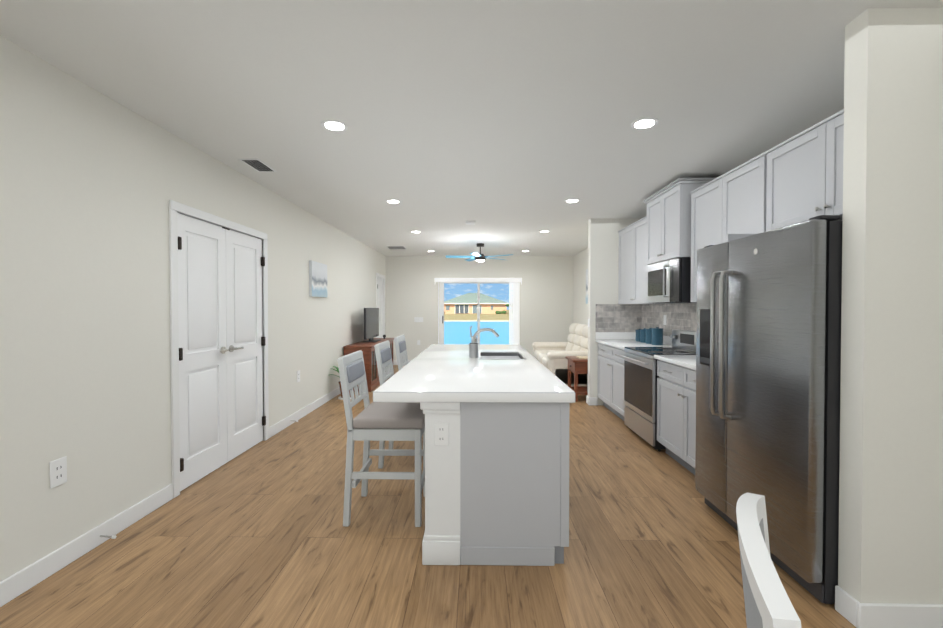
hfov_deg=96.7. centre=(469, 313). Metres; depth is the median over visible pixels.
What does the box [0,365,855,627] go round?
floor
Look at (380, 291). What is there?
door frame
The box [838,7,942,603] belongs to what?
wall
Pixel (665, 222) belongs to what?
upper cabinet
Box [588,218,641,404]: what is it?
wall
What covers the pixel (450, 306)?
houses
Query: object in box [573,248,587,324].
wall
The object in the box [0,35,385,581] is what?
wall
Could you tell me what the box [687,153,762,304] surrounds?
upper cabinet
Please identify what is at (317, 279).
art
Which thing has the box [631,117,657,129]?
recessed light
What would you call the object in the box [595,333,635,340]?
backsplash
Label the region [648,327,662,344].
canister
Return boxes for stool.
[337,350,424,526]
[374,340,419,468]
[394,335,407,369]
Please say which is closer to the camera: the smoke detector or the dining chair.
the dining chair
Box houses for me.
[444,293,512,313]
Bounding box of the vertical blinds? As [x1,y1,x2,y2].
[435,278,521,344]
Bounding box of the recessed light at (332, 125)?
[321,120,347,131]
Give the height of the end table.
0.620 m
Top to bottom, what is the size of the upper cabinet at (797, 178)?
0.553 m
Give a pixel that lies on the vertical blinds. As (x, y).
(515, 334)
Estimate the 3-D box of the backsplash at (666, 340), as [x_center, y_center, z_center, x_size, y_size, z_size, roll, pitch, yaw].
[2.332,0.320,4.299,0.020,0.100,2.913,0,1,1]
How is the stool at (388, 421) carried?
on the floor
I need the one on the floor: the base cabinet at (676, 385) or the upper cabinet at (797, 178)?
the base cabinet at (676, 385)
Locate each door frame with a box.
[376,273,384,337]
[440,282,516,343]
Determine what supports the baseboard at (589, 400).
attached to the wall at (603, 238)
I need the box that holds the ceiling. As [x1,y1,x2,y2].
[0,0,942,255]
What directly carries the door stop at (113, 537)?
attached to the wall at (93, 182)
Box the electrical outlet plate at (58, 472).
[49,456,66,488]
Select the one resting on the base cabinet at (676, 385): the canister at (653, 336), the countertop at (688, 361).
the countertop at (688, 361)
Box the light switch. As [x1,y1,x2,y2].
[414,317,422,321]
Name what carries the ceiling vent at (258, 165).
in the ceiling
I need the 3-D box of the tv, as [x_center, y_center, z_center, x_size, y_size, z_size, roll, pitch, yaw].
[-1.770,0.191,7.699,0.242,0.608,1.112,0,1,1]
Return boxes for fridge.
[695,215,842,603]
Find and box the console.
[343,338,393,391]
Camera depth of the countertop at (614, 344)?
4.97 m
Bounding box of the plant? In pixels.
[329,366,350,399]
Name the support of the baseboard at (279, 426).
attached to the wall at (93, 182)
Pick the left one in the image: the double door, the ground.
the double door
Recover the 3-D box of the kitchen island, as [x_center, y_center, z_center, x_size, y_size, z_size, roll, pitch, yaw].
[0.055,0.700,3.565,1.064,1.180,2.830,0,1,1]
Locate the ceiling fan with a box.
[446,243,512,261]
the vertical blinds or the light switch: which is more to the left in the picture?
the light switch
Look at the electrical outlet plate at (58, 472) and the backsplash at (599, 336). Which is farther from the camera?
the backsplash at (599, 336)
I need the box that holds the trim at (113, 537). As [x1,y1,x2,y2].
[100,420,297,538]
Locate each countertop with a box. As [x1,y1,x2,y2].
[599,341,671,348]
[655,355,695,372]
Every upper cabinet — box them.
[615,218,682,304]
[643,178,710,264]
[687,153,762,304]
[763,109,843,231]
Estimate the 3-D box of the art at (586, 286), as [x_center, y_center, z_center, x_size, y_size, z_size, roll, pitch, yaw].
[2.389,-0.555,8.227,0.035,0.700,0.700,0,1,1]
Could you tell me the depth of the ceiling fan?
7.94 m
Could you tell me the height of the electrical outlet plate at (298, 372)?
0.136 m
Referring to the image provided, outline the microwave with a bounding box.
[647,257,696,302]
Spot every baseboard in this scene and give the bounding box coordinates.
[0,484,172,606]
[269,387,340,437]
[586,395,597,403]
[844,592,942,627]
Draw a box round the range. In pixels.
[620,329,695,451]
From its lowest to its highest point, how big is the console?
0.735 m
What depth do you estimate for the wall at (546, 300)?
9.86 m
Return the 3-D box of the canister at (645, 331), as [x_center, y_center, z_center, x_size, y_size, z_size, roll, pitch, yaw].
[2.198,0.262,5.091,0.114,0.190,0.114,0,1,-5]
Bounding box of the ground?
[444,310,512,343]
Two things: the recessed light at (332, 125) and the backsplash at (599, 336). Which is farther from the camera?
the backsplash at (599, 336)
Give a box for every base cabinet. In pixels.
[596,341,654,420]
[657,361,695,474]
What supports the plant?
on the floor
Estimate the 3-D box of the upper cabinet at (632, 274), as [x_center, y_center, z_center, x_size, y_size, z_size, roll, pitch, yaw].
[2.193,-0.625,5.186,0.326,1.001,1.116,0,1,1]
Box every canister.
[637,329,642,341]
[643,328,647,343]
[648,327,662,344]
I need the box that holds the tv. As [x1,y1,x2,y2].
[363,308,385,341]
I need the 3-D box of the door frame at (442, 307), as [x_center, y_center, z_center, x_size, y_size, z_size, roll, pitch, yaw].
[0.215,0.186,9.917,1.840,2.030,0.110,0,1,1]
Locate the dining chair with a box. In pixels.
[736,492,800,627]
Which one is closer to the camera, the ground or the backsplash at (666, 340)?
the backsplash at (666, 340)
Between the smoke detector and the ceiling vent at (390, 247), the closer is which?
the smoke detector
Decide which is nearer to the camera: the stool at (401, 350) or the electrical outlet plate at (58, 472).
the electrical outlet plate at (58, 472)
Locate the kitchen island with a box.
[373,326,574,565]
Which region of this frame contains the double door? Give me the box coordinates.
[169,200,268,497]
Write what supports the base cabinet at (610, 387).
on the floor
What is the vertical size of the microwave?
0.419 m
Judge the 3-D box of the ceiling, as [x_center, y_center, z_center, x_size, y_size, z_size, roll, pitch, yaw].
[0.449,-1.333,3.866,5.660,0.100,12.240,0,1,1]
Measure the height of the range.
1.105 m
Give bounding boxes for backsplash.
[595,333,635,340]
[663,337,671,344]
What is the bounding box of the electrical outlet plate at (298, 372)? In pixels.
[297,370,299,381]
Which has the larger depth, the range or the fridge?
the range
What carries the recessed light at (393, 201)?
in the ceiling
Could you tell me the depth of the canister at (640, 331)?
5.27 m
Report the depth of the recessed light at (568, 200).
4.76 m
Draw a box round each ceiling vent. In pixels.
[239,159,276,172]
[386,246,406,248]
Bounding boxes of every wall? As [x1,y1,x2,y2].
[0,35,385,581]
[385,256,573,359]
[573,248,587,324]
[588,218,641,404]
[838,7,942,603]
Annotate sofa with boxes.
[532,323,587,385]
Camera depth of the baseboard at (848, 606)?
1.74 m
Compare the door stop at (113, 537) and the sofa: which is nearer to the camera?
the door stop at (113, 537)
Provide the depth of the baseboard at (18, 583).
2.23 m
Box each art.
[309,260,326,297]
[586,269,587,303]
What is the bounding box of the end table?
[565,356,587,401]
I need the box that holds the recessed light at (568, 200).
[565,199,579,202]
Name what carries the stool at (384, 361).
on the floor
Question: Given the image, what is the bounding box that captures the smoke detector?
[465,221,474,224]
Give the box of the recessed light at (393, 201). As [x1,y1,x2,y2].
[386,199,400,203]
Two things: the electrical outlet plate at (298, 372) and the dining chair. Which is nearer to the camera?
the dining chair

